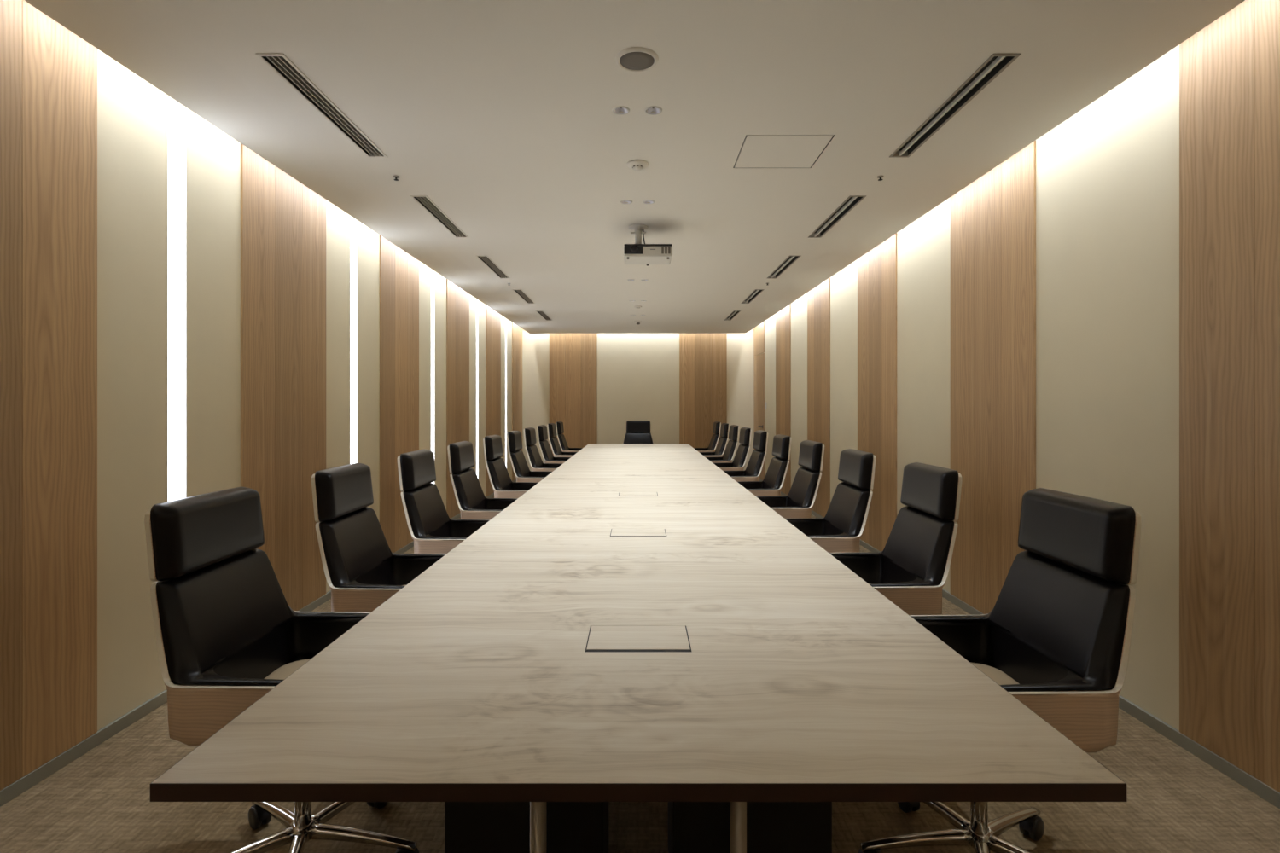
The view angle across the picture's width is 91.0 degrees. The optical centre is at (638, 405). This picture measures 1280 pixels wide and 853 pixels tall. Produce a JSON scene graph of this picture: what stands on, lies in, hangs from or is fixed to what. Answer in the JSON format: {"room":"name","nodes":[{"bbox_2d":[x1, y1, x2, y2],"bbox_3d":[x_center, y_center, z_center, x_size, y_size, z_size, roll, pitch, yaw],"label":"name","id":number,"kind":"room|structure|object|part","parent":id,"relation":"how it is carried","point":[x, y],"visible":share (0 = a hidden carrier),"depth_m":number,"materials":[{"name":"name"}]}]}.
{"room":"conference room","nodes":[
{"label":"conference room","id":0,"kind":"room"},
{"bbox_2d":[0,0,522,791],"bbox_3d":[-2.194,-0.135,4.800,0.132,2.950,13.800,0,0,0],"label":"wall","id":1,"kind":"structure","parent":0,"point":[84,137],"depth_m":2.69,"materials":[{"name":"brown wood"}]},
{"bbox_3d":[-2.134,-0.162,2.021,0.012,2.895,0.906,0,0,0],"label":"timber panel","id":2,"kind":"part","parent":1,"relation":"part of","materials":[{"name":"brown wood"}]},
{"bbox_2d":[168,112,186,501],"bbox_3d":[-2.175,-0.028,2.921,0.067,2.615,0.120,0,0,0],"label":"wall light","id":3,"kind":"object","parent":1,"relation":"attached to","point":[177,128],"visible":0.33,"depth_m":2.98,"materials":[{"name":"white plastic"}]},
{"bbox_2d":[168,119,175,501],"bbox_3d":[-2.190,-0.028,2.921,0.001,2.607,0.112,0,0,0],"label":"diffuser","id":4,"kind":"object","parent":3,"relation":"attached to","point":[171,126],"depth_m":2.95,"materials":[{"name":"white plastic"}]},
{"bbox_2d":[0,479,516,807],"bbox_3d":[-2.133,1.314,4.800,0.014,0.052,13.600,0,0,0],"label":"baseboard","id":5,"kind":"structure","parent":1,"relation":"attached to","point":[27,782],"depth_m":2.46,"materials":[{"name":"silver metal"}]},
{"bbox_3d":[-2.134,-0.162,3.836,0.012,2.895,0.906,0,0,0],"label":"timber panel","id":6,"kind":"part","parent":1,"relation":"part of","materials":[{"name":"brown wood"}]},
{"bbox_2d":[350,226,357,464],"bbox_3d":[-2.175,-0.028,4.736,0.067,2.615,0.120,0,0,0],"label":"wall light","id":7,"kind":"object","parent":1,"relation":"attached to","point":[353,231],"visible":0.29,"depth_m":4.79,"materials":[{"name":"white plastic"}]},
{"bbox_3d":[-2.134,-0.162,5.651,0.012,2.895,0.906,0,0,0],"label":"timber panel","id":8,"kind":"part","parent":1,"relation":"part of","materials":[{"name":"brown wood"}]},
{"bbox_2d":[430,276,434,483],"bbox_3d":[-2.175,-0.028,6.551,0.067,2.615,0.120,0,0,0],"label":"wall light","id":9,"kind":"object","parent":1,"relation":"attached to","point":[432,277],"visible":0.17,"depth_m":6.61,"materials":[{"name":"white plastic"}]},
{"bbox_3d":[-2.134,-0.162,7.466,0.012,2.895,0.906,0,0,0],"label":"timber panel","id":10,"kind":"part","parent":1,"relation":"part of","materials":[{"name":"brown wood"}]},
{"bbox_2d":[476,304,478,479],"bbox_3d":[-2.175,-0.028,8.366,0.067,2.615,0.120,0,0,0],"label":"wall light","id":11,"kind":"object","parent":1,"relation":"attached to","point":[477,305],"visible":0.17,"depth_m":8.42,"materials":[{"name":"white"}]},
{"bbox_3d":[-2.134,-0.162,9.281,0.012,2.895,0.906,0,0,0],"label":"timber panel","id":12,"kind":"part","parent":1,"relation":"part of","materials":[{"name":"brown wood"}]},
{"bbox_2d":[505,322,506,467],"bbox_3d":[-2.175,-0.028,10.181,0.067,2.615,0.120,0,0,0],"label":"wall light","id":13,"kind":"object","parent":1,"relation":"attached to","point":[505,322],"visible":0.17,"depth_m":10.24,"materials":[{"name":"white"}]},
{"bbox_3d":[-2.134,-0.162,11.096,0.012,2.895,0.906,0,0,0],"label":"timber panel","id":14,"kind":"part","parent":1,"relation":"part of","materials":[{"name":"brown wood"}]},
{"bbox_2d":[23,0,1245,334],"bbox_3d":[0.000,-1.500,4.800,4.520,0.421,13.800,0,0,0],"label":"ceiling","id":15,"kind":"structure","parent":0,"point":[499,113],"depth_m":2.76,"materials":[{"name":"paint"}]},
{"bbox_2d":[255,53,387,157],"bbox_3d":[-1.367,-1.317,2.815,0.104,0.034,0.970,0,0,0],"label":"ceiling vent","id":16,"kind":"object","parent":15,"relation":"in","point":[280,64],"visible":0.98,"depth_m":2.70,"materials":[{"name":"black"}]},
{"bbox_2d":[392,175,399,180],"bbox_3d":[-1.380,-1.294,3.585,0.036,0.020,0.036,0,0,0],"label":"sprinkler","id":17,"kind":"object","parent":15,"relation":"attached to","point":[394,177],"visible":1,"depth_m":3.58,"materials":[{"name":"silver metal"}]},
{"bbox_2d":[410,195,468,238],"bbox_3d":[-1.367,-1.317,4.395,0.104,0.034,0.970,0,0,0],"label":"ceiling vent","id":18,"kind":"object","parent":15,"relation":"in","point":[424,201],"visible":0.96,"depth_m":4.33,"materials":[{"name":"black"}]},
{"bbox_2d":[476,256,509,278],"bbox_3d":[-1.367,-1.317,5.965,0.104,0.034,0.970,0,0,0],"label":"ceiling vent","id":19,"kind":"object","parent":15,"relation":"in","point":[485,260],"visible":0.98,"depth_m":5.91,"materials":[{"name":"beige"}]},
{"bbox_2d":[512,289,535,303],"bbox_3d":[-1.367,-1.317,7.565,0.104,0.034,0.970,0,0,0],"label":"ceiling vent","id":20,"kind":"object","parent":15,"relation":"in","point":[519,292],"visible":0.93,"depth_m":7.53,"materials":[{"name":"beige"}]},
{"bbox_2d":[535,310,552,320],"bbox_3d":[-1.367,-1.317,9.165,0.104,0.034,0.970,0,0,0],"label":"ceiling vent","id":21,"kind":"object","parent":15,"relation":"in","point":[542,313],"visible":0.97,"depth_m":9.17,"materials":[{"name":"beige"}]},
{"bbox_2d":[611,105,629,115],"bbox_3d":[-0.076,-1.315,2.780,0.079,0.030,0.079,0,0,0],"label":"recessed light","id":22,"kind":"object","parent":15,"relation":"in","point":[620,108],"visible":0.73,"depth_m":2.80,"materials":[{"name":"grey plastic"}]},
{"bbox_2d":[620,199,632,203],"bbox_3d":[-0.076,-1.315,4.030,0.079,0.030,0.079,0,0,0],"label":"recessed light","id":23,"kind":"object","parent":15,"relation":"in","point":[623,201],"visible":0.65,"depth_m":4.05,"materials":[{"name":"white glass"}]},
{"bbox_2d":[615,46,658,71],"bbox_3d":[-0.005,-1.299,2.370,0.164,0.010,0.164,0,0,0],"label":"ceiling speaker","id":24,"kind":"object","parent":15,"relation":"attached to","point":[632,59],"visible":1,"depth_m":2.36,"materials":[{"name":"beige"}]},
{"bbox_2d":[619,52,654,69],"bbox_3d":[-0.005,-1.300,2.370,0.131,0.006,0.131,0,0,0],"label":"grille","id":25,"kind":"object","parent":24,"relation":"attached to","point":[628,61],"depth_m":2.37,"materials":[{"name":"grey"}]},
{"bbox_2d":[627,159,648,171],"bbox_3d":[-0.003,-1.287,3.395,0.116,0.034,0.116,0,0,0],"label":"smoke detector","id":26,"kind":"object","parent":15,"relation":"attached to","point":[636,165],"visible":1,"depth_m":3.37,"materials":[{"name":"beige plastic"}]},
{"bbox_2d":[623,224,672,266],"bbox_3d":[0.070,-1.175,4.598,0.346,0.259,0.289,0,0,0],"label":"projector","id":27,"kind":"object","parent":15,"relation":"hanging from","point":[637,253],"visible":1,"depth_m":4.48,"materials":[{"name":"grey plastic"}]},
{"bbox_3d":[-0.034,-1.103,4.468,0.132,0.057,0.008,0,0,0],"label":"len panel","id":28,"kind":"part","parent":27,"relation":"part of","materials":[{"name":"black plastic"}]},
{"bbox_3d":[0.000,-1.289,4.600,0.144,0.030,0.144,0,0,0],"label":"mount plate","id":29,"kind":"part","parent":27,"relation":"part of","materials":[{"name":"grey plastic"}]},
{"bbox_2d":[642,199,654,203],"bbox_3d":[0.067,-1.315,4.030,0.079,0.030,0.079,0,0,0],"label":"recessed light","id":30,"kind":"object","parent":15,"relation":"in","point":[646,200],"visible":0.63,"depth_m":4.05,"materials":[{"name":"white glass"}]},
{"bbox_2d":[644,105,662,115],"bbox_3d":[0.067,-1.315,2.780,0.079,0.030,0.079,0,0,0],"label":"recessed light","id":31,"kind":"object","parent":15,"relation":"in","point":[654,108],"visible":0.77,"depth_m":2.80,"materials":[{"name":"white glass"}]},
{"bbox_2d":[723,310,740,320],"bbox_3d":[1.367,-1.317,9.165,0.104,0.034,0.970,0,0,0],"label":"ceiling vent","id":32,"kind":"object","parent":15,"relation":"in","point":[734,313],"visible":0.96,"depth_m":9.18,"materials":[{"name":"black metal"}]},
{"bbox_2d":[741,289,764,303],"bbox_3d":[1.367,-1.317,7.565,0.104,0.034,0.970,0,0,0],"label":"ceiling vent","id":33,"kind":"object","parent":15,"relation":"in","point":[756,292],"visible":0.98,"depth_m":7.57,"materials":[{"name":"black metal"}]},
{"bbox_2d":[767,256,800,278],"bbox_3d":[1.367,-1.317,5.965,0.104,0.034,0.970,0,0,0],"label":"ceiling vent","id":34,"kind":"object","parent":15,"relation":"in","point":[789,260],"visible":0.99,"depth_m":5.93,"materials":[{"name":"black metal"}]},
{"bbox_2d":[733,134,835,168],"bbox_3d":[0.736,-1.314,3.248,0.430,0.020,0.425,0,0,0],"label":"access hatch","id":35,"kind":"object","parent":15,"relation":"attached to","point":[757,151],"visible":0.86,"depth_m":3.22,"materials":[{"name":"paint"}]},
{"bbox_2d":[808,195,866,238],"bbox_3d":[1.367,-1.317,4.395,0.104,0.034,0.970,0,0,0],"label":"ceiling vent","id":36,"kind":"object","parent":15,"relation":"in","point":[852,201],"visible":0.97,"depth_m":4.35,"materials":[{"name":"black metal"}]},
{"bbox_2d":[877,175,884,180],"bbox_3d":[1.380,-1.294,3.585,0.036,0.020,0.036,0,0,0],"label":"sprinkler","id":37,"kind":"object","parent":15,"relation":"attached to","point":[878,177],"visible":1,"depth_m":3.58,"materials":[{"name":"black"}]},
{"bbox_2d":[889,53,1021,157],"bbox_3d":[1.367,-1.317,2.815,0.104,0.034,0.970,0,0,0],"label":"ceiling vent","id":38,"kind":"object","parent":15,"relation":"in","point":[995,64],"visible":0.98,"depth_m":2.71,"materials":[{"name":"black metal"}]},
{"bbox_2d":[522,328,754,471],"bbox_3d":[0.000,-0.135,11.644,4.280,2.950,0.112,0,0,0],"label":"wall","id":39,"kind":"structure","parent":0,"point":[592,384],"depth_m":11.60,"materials":[{"name":"beige paint"}]},
{"bbox_3d":[-1.201,-0.162,11.594,0.876,2.895,0.012,0,0,0],"label":"timber panel","id":40,"kind":"part","parent":39,"relation":"part of","materials":[{"name":"brown wood"}]},
{"bbox_3d":[1.194,-0.162,11.594,0.871,2.895,0.012,0,0,0],"label":"timber panel","id":41,"kind":"part","parent":39,"relation":"part of","materials":[{"name":"brown wood"}]},
{"bbox_2d":[0,494,1279,852],"bbox_3d":[0.000,1.390,4.800,4.880,0.100,14.200,0,0,0],"label":"floor","id":42,"kind":"structure","parent":0,"point":[99,802],"depth_m":2.06,"materials":[{"name":"carpet"}]},
{"bbox_2d":[144,486,418,852],"bbox_3d":[-0.960,0.799,1.812,0.651,1.081,0.644,0,0,-4],"label":"chair","id":43,"kind":"object","parent":42,"relation":"on","point":[227,632],"visible":0.75,"depth_m":1.76,"materials":[{"name":"black leather"}]},
{"bbox_3d":[-1.117,1.245,1.721,0.306,0.066,0.038,0,0,-34],"label":"leg","id":44,"kind":"part","parent":43,"relation":"part of","materials":[{"name":"silver metal"}]},
{"bbox_3d":[-1.109,1.245,1.929,0.306,0.066,0.038,0,0,38],"label":"leg","id":45,"kind":"part","parent":43,"relation":"part of","materials":[{"name":"silver metal"}]},
{"bbox_3d":[-0.927,0.837,1.820,0.395,0.062,0.430,0,0,0],"label":"seat","id":46,"kind":"part","parent":43,"relation":"part of","materials":[{"name":"beige fabric"}]},
{"bbox_3d":[-0.921,1.245,1.650,0.038,0.066,0.306,0,0,-16],"label":"leg","id":47,"kind":"part","parent":43,"relation":"part of","materials":[{"name":"silver metal"}]},
{"bbox_3d":[-0.909,1.245,1.986,0.038,0.066,0.306,0,0,20],"label":"leg","id":48,"kind":"part","parent":43,"relation":"part of","materials":[{"name":"silver metal"}]},
{"bbox_3d":[-0.793,1.245,1.814,0.306,0.066,0.038,0,0,2],"label":"leg","id":49,"kind":"part","parent":43,"relation":"part of","materials":[{"name":"silver metal"}]},
{"bbox_2d":[311,463,446,612],"bbox_3d":[-0.978,0.799,2.626,0.645,1.080,0.632,0,0,0],"label":"chair","id":50,"kind":"object","parent":42,"relation":"on","point":[362,572],"visible":0.62,"depth_m":2.54,"materials":[{"name":"black leather"}]},
{"bbox_2d":[397,449,490,553],"bbox_3d":[-0.958,0.799,3.526,0.647,1.080,0.646,0,0,0],"label":"chair","id":51,"kind":"object","parent":42,"relation":"on","point":[431,528],"visible":0.57,"depth_m":3.40,"materials":[{"name":"black leather"}]},
{"bbox_2d":[447,441,517,519],"bbox_3d":[-0.959,0.799,4.379,0.646,1.080,0.643,0,0,0],"label":"chair","id":52,"kind":"object","parent":42,"relation":"on","point":[473,504],"visible":0.56,"depth_m":4.26,"materials":[{"name":"black leather"}]},
{"bbox_2d":[482,435,537,498],"bbox_3d":[-0.968,0.799,5.325,0.656,1.081,0.630,0,0,0],"label":"chair","id":53,"kind":"object","parent":42,"relation":"on","point":[503,486],"visible":0.52,"depth_m":5.18,"materials":[{"name":"black leather"}]},
{"bbox_2d":[506,430,552,482],"bbox_3d":[-0.959,0.799,6.266,0.646,1.080,0.640,0,0,0],"label":"chair","id":54,"kind":"object","parent":42,"relation":"on","point":[522,473],"visible":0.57,"depth_m":6.10,"materials":[{"name":"black leather"}]},
{"bbox_2d":[523,427,563,471],"bbox_3d":[-0.966,0.799,7.146,0.663,1.081,0.639,0,0,0],"label":"chair","id":55,"kind":"object","parent":42,"relation":"on","point":[535,460],"visible":0.52,"depth_m":6.99,"materials":[{"name":"black leather"}]},
{"bbox_2d":[536,424,570,463],"bbox_3d":[-0.986,0.799,8.102,0.637,1.080,0.642,0,0,0],"label":"chair","id":56,"kind":"object","parent":42,"relation":"on","point":[546,452],"visible":0.42,"depth_m":7.90,"materials":[{"name":"black leather"}]},
{"bbox_2d":[546,423,576,457],"bbox_3d":[-0.986,0.799,9.001,0.636,1.080,0.642,0,0,0],"label":"chair","id":57,"kind":"object","parent":42,"relation":"on","point":[557,452],"visible":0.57,"depth_m":8.80,"materials":[{"name":"black leather"}]},
{"bbox_2d":[555,421,582,452],"bbox_3d":[-0.959,0.799,9.891,0.646,1.080,0.642,0,0,0],"label":"chair","id":58,"kind":"object","parent":42,"relation":"on","point":[559,425],"visible":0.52,"depth_m":9.69,"materials":[{"name":"black leather"}]},
{"bbox_2d":[150,443,1126,852],"bbox_3d":[0.000,0.980,5.540,1.600,0.720,9.020,0,0,0],"label":"conference table","id":59,"kind":"object","parent":42,"relation":"on","point":[637,625],"visible":1,"depth_m":1.45,"materials":[{"name":"beige wood"}]},
{"bbox_3d":[-0.226,0.995,1.420,0.060,0.690,0.060,0,0,0],"label":"leg","id":60,"kind":"part","parent":59,"relation":"part of","materials":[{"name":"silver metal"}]},
{"bbox_3d":[0.000,0.625,4.400,0.263,0.010,0.170,0,0,0],"label":"cable lid","id":61,"kind":"part","parent":59,"relation":"part of","materials":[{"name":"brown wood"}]},
{"bbox_3d":[0.000,0.625,3.070,0.263,0.010,0.170,0,0,0],"label":"cable lid","id":62,"kind":"part","parent":59,"relation":"part of","materials":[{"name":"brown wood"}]},
{"bbox_3d":[0.000,0.625,1.683,0.263,0.010,0.170,0,0,0],"label":"cable lid","id":63,"kind":"part","parent":59,"relation":"part of","materials":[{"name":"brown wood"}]},
{"bbox_3d":[0.226,0.995,1.420,0.060,0.690,0.060,0,0,0],"label":"leg","id":64,"kind":"part","parent":59,"relation":"part of","materials":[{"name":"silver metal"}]},
{"bbox_2d":[622,420,653,443],"bbox_3d":[0.025,0.799,10.222,0.628,1.081,0.655,0,0,0],"label":"chair","id":65,"kind":"object","parent":42,"relation":"on","point":[637,432],"visible":0.32,"depth_m":10.44,"materials":[{"name":"black leather"}]},
{"bbox_2d":[693,421,721,452],"bbox_3d":[0.960,0.799,9.864,0.644,1.080,0.636,0,0,0],"label":"chair","id":66,"kind":"object","parent":42,"relation":"on","point":[716,429],"visible":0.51,"depth_m":9.69,"materials":[{"name":"black leather"}]},
{"bbox_2d":[699,423,729,457],"bbox_3d":[0.959,0.799,8.960,0.648,1.081,0.648,0,0,0],"label":"chair","id":67,"kind":"object","parent":42,"relation":"on","point":[724,429],"visible":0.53,"depth_m":8.77,"materials":[{"name":"black leather"}]},
{"bbox_2d":[705,424,738,463],"bbox_3d":[0.958,0.799,8.104,0.647,1.080,0.646,0,0,0],"label":"chair","id":68,"kind":"object","parent":42,"relation":"on","point":[730,451],"visible":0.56,"depth_m":7.92,"materials":[{"name":"black leather"}]},
{"bbox_2d":[713,427,751,471],"bbox_3d":[0.980,0.799,7.233,0.644,1.080,0.635,0,0,0],"label":"chair","id":69,"kind":"object","parent":42,"relation":"on","point":[738,463],"visible":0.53,"depth_m":7.06,"materials":[{"name":"black leather"}]},
{"bbox_2d":[723,430,767,482],"bbox_3d":[0.960,0.799,6.332,0.644,1.080,0.634,0,0,0],"label":"chair","id":70,"kind":"object","parent":42,"relation":"on","point":[753,471],"visible":0.46,"depth_m":6.17,"materials":[{"name":"black leather"}]},
{"bbox_2d":[738,434,791,496],"bbox_3d":[0.967,0.799,5.393,0.661,1.081,0.636,0,0,0],"label":"chair","id":71,"kind":"object","parent":42,"relation":"on","point":[771,485],"visible":0.56,"depth_m":5.25,"materials":[{"name":"black leather"}]},
{"bbox_2d":[756,440,824,518],"bbox_3d":[0.958,0.799,4.488,0.647,1.080,0.645,0,0,0],"label":"chair","id":72,"kind":"object","parent":42,"relation":"on","point":[799,503],"visible":0.52,"depth_m":4.34,"materials":[{"name":"black leather"}]},
{"bbox_2d":[785,448,875,552],"bbox_3d":[0.958,0.799,3.558,0.647,1.080,0.646,0,0,0],"label":"chair","id":73,"kind":"object","parent":42,"relation":"on","point":[840,531],"visible":0.62,"depth_m":3.44,"materials":[{"name":"black leather"}]},
{"bbox_2d":[829,462,961,615],"bbox_3d":[0.983,0.799,2.685,0.641,1.080,0.638,0,0,0],"label":"chair","id":74,"kind":"object","parent":42,"relation":"on","point":[911,571],"visible":0.61,"depth_m":2.56,"materials":[{"name":"black leather"}]},
{"bbox_2d":[858,488,1141,852],"bbox_3d":[0.958,0.799,1.795,0.647,1.080,0.647,0,0,0],"label":"chair","id":75,"kind":"object","parent":42,"relation":"on","point":[1056,637],"visible":0.83,"depth_m":1.74,"materials":[{"name":"black leather"}]},
{"bbox_3d":[0.793,1.245,1.799,0.306,0.066,0.038,0,0,3],"label":"leg","id":76,"kind":"part","parent":75,"relation":"part of","materials":[{"name":"silver metal"}]},
{"bbox_3d":[0.924,1.245,1.961,0.038,0.066,0.306,0,0,-15],"label":"leg","id":77,"kind":"part","parent":75,"relation":"part of","materials":[{"name":"silver metal"}]},
{"bbox_3d":[0.907,1.245,1.625,0.038,0.066,0.306,0,0,21],"label":"leg","id":78,"kind":"part","parent":75,"relation":"part of","materials":[{"name":"silver metal"}]},
{"bbox_3d":[0.927,0.837,1.790,0.395,0.062,0.430,0,0,0],"label":"seat","id":79,"kind":"part","parent":75,"relation":"part of","materials":[{"name":"beige fabric"}]},
{"bbox_3d":[1.108,1.245,1.679,0.306,0.066,0.038,0,0,39],"label":"leg","id":80,"kind":"part","parent":75,"relation":"part of","materials":[{"name":"silver metal"}]},
{"bbox_3d":[1.118,1.245,1.886,0.306,0.066,0.038,0,0,-33],"label":"leg","id":81,"kind":"part","parent":75,"relation":"part of","materials":[{"name":"silver metal"}]},
{"bbox_2d":[753,0,1279,792],"bbox_3d":[2.194,-0.135,4.800,0.132,2.950,13.800,0,0,0],"label":"wall","id":82,"kind":"structure","parent":0,"point":[1095,314],"depth_m":2.78,"materials":[{"name":"brown wood"}]},
{"bbox_2d":[753,353,764,480],"bbox_3d":[2.106,0.201,11.114,0.067,2.171,0.940,0,0,0],"label":"door","id":83,"kind":"structure","parent":82,"relation":"in","point":[759,361],"depth_m":11.01,"materials":[{"name":"brown wood"}]},
{"bbox_3d":[2.134,-1.252,11.114,0.012,0.714,0.940,0,0,0],"label":"timber panel","id":84,"kind":"part","parent":82,"relation":"part of","materials":[{"name":"brown wood"}]},
{"bbox_3d":[2.134,-0.162,9.281,0.012,2.895,0.906,0,0,0],"label":"timber panel","id":85,"kind":"part","parent":82,"relation":"part of","materials":[{"name":"brown wood"}]},
{"bbox_3d":[2.134,-0.162,7.466,0.012,2.895,0.906,0,0,0],"label":"timber panel","id":86,"kind":"part","parent":82,"relation":"part of","materials":[{"name":"brown wood"}]},
{"bbox_3d":[2.134,-0.162,5.651,0.012,2.895,0.906,0,0,0],"label":"timber panel","id":87,"kind":"part","parent":82,"relation":"part of","materials":[{"name":"brown wood"}]},
{"bbox_3d":[2.134,-0.162,3.836,0.012,2.895,0.906,0,0,0],"label":"timber panel","id":88,"kind":"part","parent":82,"relation":"part of","materials":[{"name":"brown wood"}]},
{"bbox_2d":[758,478,1279,808],"bbox_3d":[2.133,1.314,4.800,0.014,0.052,13.600,0,0,0],"label":"baseboard","id":89,"kind":"structure","parent":82,"relation":"attached to","point":[1248,782],"depth_m":2.44,"materials":[{"name":"silver metal"}]},
{"bbox_3d":[2.134,-0.162,2.021,0.012,2.895,0.906,0,0,0],"label":"timber panel","id":90,"kind":"part","parent":82,"relation":"part of","materials":[{"name":"brown wood"}]}
]}

